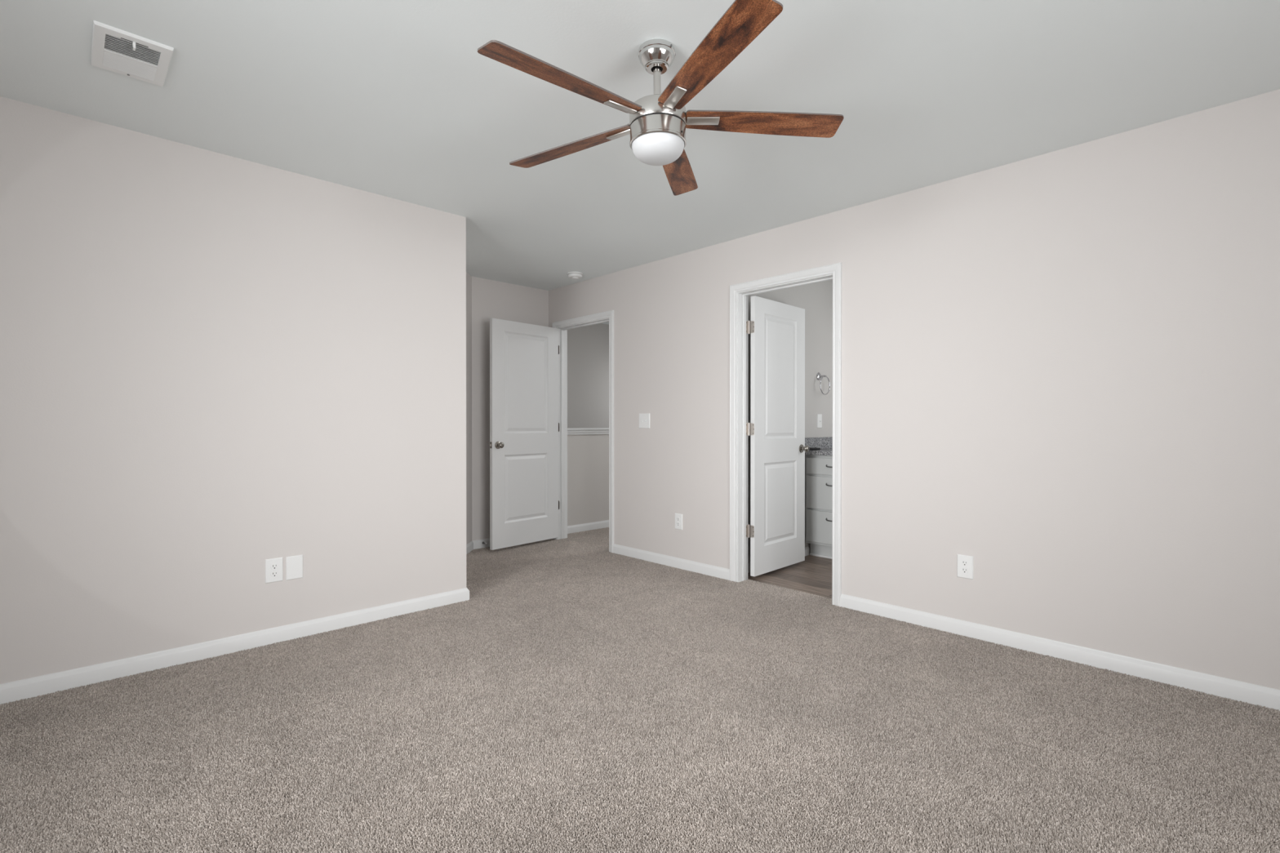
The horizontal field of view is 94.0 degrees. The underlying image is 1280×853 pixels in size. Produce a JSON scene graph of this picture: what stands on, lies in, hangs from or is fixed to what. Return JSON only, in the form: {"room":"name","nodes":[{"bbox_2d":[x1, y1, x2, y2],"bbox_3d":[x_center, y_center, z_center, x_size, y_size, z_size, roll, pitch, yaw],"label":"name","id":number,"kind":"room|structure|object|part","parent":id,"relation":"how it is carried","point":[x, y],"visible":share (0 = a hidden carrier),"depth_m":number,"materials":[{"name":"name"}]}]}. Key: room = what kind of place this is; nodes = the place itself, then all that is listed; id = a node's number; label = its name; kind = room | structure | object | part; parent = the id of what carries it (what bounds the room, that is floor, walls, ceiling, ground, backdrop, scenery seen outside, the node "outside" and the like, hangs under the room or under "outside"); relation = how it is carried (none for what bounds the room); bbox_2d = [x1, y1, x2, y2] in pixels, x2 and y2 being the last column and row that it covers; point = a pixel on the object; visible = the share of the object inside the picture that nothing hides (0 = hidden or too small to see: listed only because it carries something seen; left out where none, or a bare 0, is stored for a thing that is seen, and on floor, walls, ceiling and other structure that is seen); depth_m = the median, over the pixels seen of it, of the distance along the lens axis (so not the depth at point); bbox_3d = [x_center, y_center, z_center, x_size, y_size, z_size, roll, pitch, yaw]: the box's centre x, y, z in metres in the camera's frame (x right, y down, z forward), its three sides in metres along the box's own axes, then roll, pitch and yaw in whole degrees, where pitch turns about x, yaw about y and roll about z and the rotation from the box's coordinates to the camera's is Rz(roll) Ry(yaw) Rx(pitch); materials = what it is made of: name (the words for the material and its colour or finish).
{"room":"empty bedroom","nodes":[
{"label":"empty bedroom","id":0,"kind":"room"},
{"bbox_2d":[0,96,466,684],"bbox_3d":[-2.495,-0.109,2.895,3.261,2.440,0.607,0,0,-44],"label":"wall","id":1,"kind":"structure","parent":0,"point":[214,366],"depth_m":2.86,"materials":[{"name":"white paint"}]},
{"bbox_2d":[0,587,469,704],"bbox_3d":[-2.438,1.083,2.939,3.155,0.096,0.611,0,0,-44],"label":"baseboard","id":2,"kind":"structure","parent":1,"relation":"attached to","point":[11,691],"depth_m":2.87,"materials":[{"name":"white paint"}]},
{"bbox_2d":[265,557,283,583],"bbox_3d":[-1.879,0.739,3.065,0.079,0.122,0.009,0,0,-44],"label":"wall outlet","id":3,"kind":"object","parent":1,"relation":"attached to","point":[273,566],"visible":1,"depth_m":3.06,"materials":[{"name":"white plastic"}]},
{"bbox_2d":[271,571,278,577],"bbox_3d":[-1.877,0.759,3.063,0.034,0.028,0.003,0,0,-44],"label":"receptacle","id":4,"kind":"object","parent":3,"relation":"attached to","point":[273,574],"depth_m":3.06,"materials":[{"name":"white plastic"}]},
{"bbox_2d":[271,564,278,569],"bbox_3d":[-1.877,0.720,3.063,0.034,0.028,0.003,0,0,-44],"label":"receptacle","id":5,"kind":"object","parent":3,"relation":"attached to","point":[273,566],"depth_m":3.06,"materials":[{"name":"white plastic"}]},
{"bbox_2d":[285,555,302,580],"bbox_3d":[-1.812,0.740,3.130,0.079,0.122,0.007,0,0,-44],"label":"blank plate","id":6,"kind":"object","parent":1,"relation":"attached to","point":[294,564],"visible":1,"depth_m":3.13,"materials":[{"name":"white plastic"}]},
{"bbox_2d":[466,271,471,544],"bbox_3d":[-1.573,-0.119,4.786,0.120,2.440,1.095,0,0,1],"label":"wall","id":7,"kind":"structure","parent":0,"point":[468,277],"depth_m":5.25,"materials":[{"name":"white paint"}]},
{"bbox_2d":[466,541,473,554],"bbox_3d":[-1.506,1.073,4.790,0.014,0.096,1.095,0,0,1],"label":"baseboard","id":8,"kind":"structure","parent":7,"relation":"attached to","point":[469,547],"depth_m":5.22,"materials":[{"name":"white paint"}]},
{"bbox_2d":[471,276,608,541],"bbox_3d":[-0.495,-0.127,6.397,3.040,2.440,0.138,0,0,-44],"label":"wall","id":9,"kind":"structure","parent":0,"point":[491,299],"depth_m":5.56,"materials":[{"name":"white paint"}]},
{"bbox_2d":[472,537,489,549],"bbox_3d":[-1.199,1.069,5.620,0.828,0.096,0.014,0,0,-44],"label":"baseboard","id":10,"kind":"structure","parent":9,"relation":"attached to","point":[477,544],"depth_m":5.38,"materials":[{"name":"white paint"}]},
{"bbox_2d":[567,520,608,533],"bbox_3d":[-0.100,1.064,6.716,2.038,0.096,0.014,0,0,-44],"label":"baseboard","id":11,"kind":"structure","parent":9,"relation":"attached to","point":[602,524],"depth_m":6.28,"materials":[{"name":"white paint"}]},
{"bbox_2d":[567,427,608,435],"bbox_3d":[-0.143,0.049,6.756,2.038,0.069,0.170,0,0,-44],"label":"trim","id":12,"kind":"structure","parent":9,"relation":"attached to","point":[571,431],"depth_m":6.25,"materials":[{"name":"white paint"}]},
{"bbox_2d":[567,323,608,427],"bbox_3d":[-0.729,0.370,7.020,2.758,3.440,1.116,0,0,-44],"label":"wall","id":13,"kind":"structure","parent":0,"point":[588,347],"depth_m":7.69,"materials":[{"name":"white paint"}]},
{"bbox_2d":[0,527,1279,852],"bbox_3d":[0.290,1.164,2.791,7.120,0.094,6.452,0,0,-44],"label":"floor","id":14,"kind":"structure","parent":0,"point":[583,696],"depth_m":2.12,"materials":[{"name":"carpet"}]},
{"bbox_2d":[805,454,832,559],"bbox_3d":[2.019,0.673,4.801,0.553,0.868,1.273,0,0,-44],"label":"vanity cabinet","id":15,"kind":"object","parent":14,"relation":"on","point":[819,468],"visible":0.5,"depth_m":5.00,"materials":[{"name":"grey paint"}]},
{"bbox_2d":[804,436,832,455],"bbox_3d":[2.028,0.168,4.793,0.549,0.142,1.294,0,0,-44],"label":"countertop","id":16,"kind":"structure","parent":15,"relation":"on","point":[825,444],"depth_m":5.16,"materials":[{"name":"stone"}]},
{"bbox_2d":[808,447,820,450],"bbox_3d":[1.525,0.190,5.067,0.176,0.022,0.021,0,0,0],"label":"screwdriver","id":17,"kind":"object","parent":16,"relation":"on","point":[810,448],"visible":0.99,"depth_m":5.06,"materials":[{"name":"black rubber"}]},
{"bbox_3d":[1.585,0.840,4.912,0.020,0.266,0.474,0,0,-44],"label":"drawer","id":18,"kind":"part","parent":15,"relation":"part of","materials":[{"name":"grey paint"}]},
{"bbox_3d":[1.585,0.554,4.910,0.020,0.273,0.474,0,0,-44],"label":"drawer","id":19,"kind":"part","parent":15,"relation":"part of","materials":[{"name":"grey paint"}]},
{"bbox_3d":[1.585,0.333,4.909,0.020,0.136,0.474,0,0,-44],"label":"drawer","id":20,"kind":"part","parent":15,"relation":"part of","materials":[{"name":"grey paint"}]},
{"bbox_3d":[1.896,1.099,4.674,0.013,0.018,1.259,0,0,-44],"label":"toe moulding","id":21,"kind":"part","parent":15,"relation":"part of","materials":[{"name":"white paint"}]},
{"bbox_2d":[0,0,1279,290],"bbox_3d":[-0.471,-1.375,2.027,4.982,0.100,6.424,0,0,-44],"label":"ceiling","id":22,"kind":"structure","parent":0,"point":[398,100],"depth_m":2.34,"materials":[{"name":"white paint"}]},
{"bbox_2d":[90,20,173,86],"bbox_3d":[-1.815,-1.311,2.129,0.207,0.030,0.314,0,0,-44],"label":"ceiling vent","id":23,"kind":"object","parent":22,"relation":"in","point":[113,49],"visible":1,"depth_m":2.11,"materials":[{"name":"white metal"}]},
{"bbox_3d":[-1.735,-1.305,2.046,0.008,0.019,0.022,0,0,-44],"label":"lever","id":24,"kind":"part","parent":23,"relation":"part of","materials":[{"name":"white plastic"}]},
{"bbox_2d":[567,271,582,279],"bbox_3d":[-0.568,-1.318,5.230,0.138,0.046,0.138,0,0,-44],"label":"smoke detector","id":25,"kind":"object","parent":22,"relation":"attached to","point":[574,275],"visible":1,"depth_m":5.19,"materials":[{"name":"white plastic"}]},
{"bbox_2d":[477,0,843,195],"bbox_3d":[0.026,-1.129,2.074,1.235,0.392,1.275,-1,0,-44],"label":"ceiling fan","id":26,"kind":"object","parent":22,"relation":"hanging from","point":[659,122],"visible":1,"depth_m":2.02,"materials":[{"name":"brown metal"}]},
{"bbox_3d":[-0.222,-1.071,1.846,0.560,0.006,0.136,-1,12,-38],"label":"blade","id":27,"kind":"part","parent":26,"relation":"part of","materials":[{"name":"brown wood"}]},
{"bbox_3d":[-0.265,-1.072,2.290,0.560,0.006,0.136,-1,12,34],"label":"blade","id":28,"kind":"part","parent":26,"relation":"part of","materials":[{"name":"brown wood"}]},
{"bbox_3d":[0.144,-1.078,2.468,0.136,0.006,0.560,-13,-3,16],"label":"blade","id":29,"kind":"part","parent":26,"relation":"part of","materials":[{"name":"brown wood"}]},
{"bbox_3d":[0.213,-1.077,1.749,0.136,0.006,0.560,12,-4,-19],"label":"blade","id":30,"kind":"part","parent":26,"relation":"part of","materials":[{"name":"brown wood"}]},
{"bbox_3d":[0.440,-1.081,2.134,0.560,0.006,0.136,-1,-12,-2],"label":"blade","id":31,"kind":"part","parent":26,"relation":"part of","materials":[{"name":"brown wood"}]},
{"bbox_2d":[747,280,832,562],"bbox_3d":[1.239,-0.070,5.016,1.618,2.540,0.120,0,0,-44],"label":"wall","id":32,"kind":"structure","parent":0,"point":[816,299],"depth_m":5.19,"materials":[{"name":"grey paint"}]},
{"bbox_2d":[747,546,808,573],"bbox_3d":[1.077,1.080,4.773,1.036,0.096,0.014,0,0,-44],"label":"baseboard","id":33,"kind":"structure","parent":32,"relation":"attached to","point":[806,548],"depth_m":5.08,"materials":[{"name":"white paint"}]},
{"bbox_2d":[817,413,822,427],"bbox_3d":[1.587,-0.048,5.255,0.079,0.122,0.017,0,0,-44],"label":"light switch","id":34,"kind":"object","parent":32,"relation":"attached to","point":[819,415],"visible":1,"depth_m":5.25,"materials":[{"name":"white plastic"}]},
{"bbox_2d":[816,372,830,395],"bbox_3d":[1.596,-0.375,5.226,0.168,0.199,0.070,0,0,-44],"label":"towel ring","id":35,"kind":"object","parent":32,"relation":"attached to","point":[819,375],"visible":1,"depth_m":5.23,"materials":[{"name":"silver metal"}]},
{"bbox_2d":[548,88,1279,689],"bbox_3d":[1.281,-0.113,3.719,0.119,2.440,6.424,0,0,-44],"label":"wall","id":36,"kind":"structure","parent":0,"point":[1060,369],"depth_m":2.93,"materials":[{"name":"white paint"}]},
{"bbox_2d":[489,317,559,550],"bbox_3d":[-1.049,0.065,5.489,0.162,2.019,0.787,0,0,40],"label":"door","id":37,"kind":"structure","parent":36,"relation":"in","point":[524,424],"depth_m":5.44,"materials":[{"name":"white paint"}]},
{"bbox_3d":[-1.222,0.163,5.211,0.064,0.067,0.067,0,0,40],"label":"knob","id":38,"kind":"part","parent":37,"relation":"part of","materials":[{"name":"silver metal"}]},
{"bbox_2d":[556,317,608,539],"bbox_3d":[-0.493,0.069,5.564,0.119,2.077,0.805,0,0,-44],"label":"trim","id":39,"kind":"structure","parent":36,"relation":"attached to","point":[562,331],"depth_m":5.83,"materials":[{"name":"white paint"}]},
{"bbox_2d":[552,310,613,553],"bbox_3d":[-0.542,0.047,5.516,0.016,2.122,0.895,0,0,-44],"label":"trim","id":40,"kind":"structure","parent":36,"relation":"attached to","point":[606,314],"depth_m":5.21,"materials":[{"name":"white paint"}]},
{"bbox_2d":[639,413,649,428],"bbox_3d":[0.032,-0.046,4.919,0.017,0.123,0.127,0,0,-44],"label":"light switch","id":41,"kind":"object","parent":36,"relation":"attached to","point":[644,419],"visible":1,"depth_m":4.92,"materials":[{"name":"white plastic"}]},
{"bbox_2d":[613,543,729,580],"bbox_3d":[0.209,1.074,4.743,0.014,0.096,1.269,0,0,-44],"label":"baseboard","id":42,"kind":"structure","parent":36,"relation":"attached to","point":[680,563],"depth_m":4.67,"materials":[{"name":"white paint"}]},
{"bbox_2d":[675,513,682,529],"bbox_3d":[0.300,0.742,4.650,0.009,0.122,0.079,0,0,-44],"label":"wall outlet","id":43,"kind":"object","parent":36,"relation":"attached to","point":[678,517],"visible":1,"depth_m":4.64,"materials":[{"name":"white plastic"}]},
{"bbox_2d":[746,295,808,576],"bbox_3d":[1.048,0.069,4.536,0.162,2.019,0.747,0,0,45],"label":"door","id":44,"kind":"structure","parent":36,"relation":"in","point":[775,428],"depth_m":4.49,"materials":[{"name":"white paint"}]},
{"bbox_3d":[1.307,0.176,4.728,0.064,0.067,0.067,0,0,45],"label":"knob","id":45,"kind":"part","parent":44,"relation":"part of","materials":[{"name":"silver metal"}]},
{"bbox_2d":[737,274,832,604],"bbox_3d":[0.992,0.076,4.021,0.119,2.079,0.759,0,0,-44],"label":"trim","id":46,"kind":"structure","parent":36,"relation":"attached to","point":[743,296],"depth_m":4.26,"materials":[{"name":"white paint"}]},
{"bbox_2d":[729,262,842,606],"bbox_3d":[0.943,0.053,3.974,0.016,2.124,0.849,0,0,-44],"label":"trim","id":47,"kind":"structure","parent":36,"relation":"attached to","point":[836,269],"depth_m":3.71,"materials":[{"name":"white paint"}]},
{"bbox_2d":[956,554,973,579],"bbox_3d":[1.726,0.746,3.168,0.009,0.122,0.079,0,0,-44],"label":"wall outlet","id":48,"kind":"object","parent":36,"relation":"attached to","point":[964,562],"visible":1,"depth_m":3.17,"materials":[{"name":"white plastic"}]},
{"bbox_2d":[961,568,968,573],"bbox_3d":[1.724,0.765,3.167,0.003,0.028,0.034,0,0,-44],"label":"receptacle","id":49,"kind":"object","parent":48,"relation":"attached to","point":[964,571],"depth_m":3.17,"materials":[{"name":"white plastic"}]},
{"bbox_2d":[961,560,968,566],"bbox_3d":[1.724,0.726,3.167,0.003,0.028,0.034,0,0,-44],"label":"receptacle","id":50,"kind":"object","parent":48,"relation":"attached to","point":[964,563],"depth_m":3.17,"materials":[{"name":"white plastic"}]},
{"bbox_2d":[840,593,1279,711],"bbox_3d":[2.307,1.085,2.562,0.014,0.096,3.085,0,0,-44],"label":"baseboard","id":51,"kind":"structure","parent":36,"relation":"attached to","point":[1234,690],"depth_m":2.79,"materials":[{"name":"white paint"}]}
]}

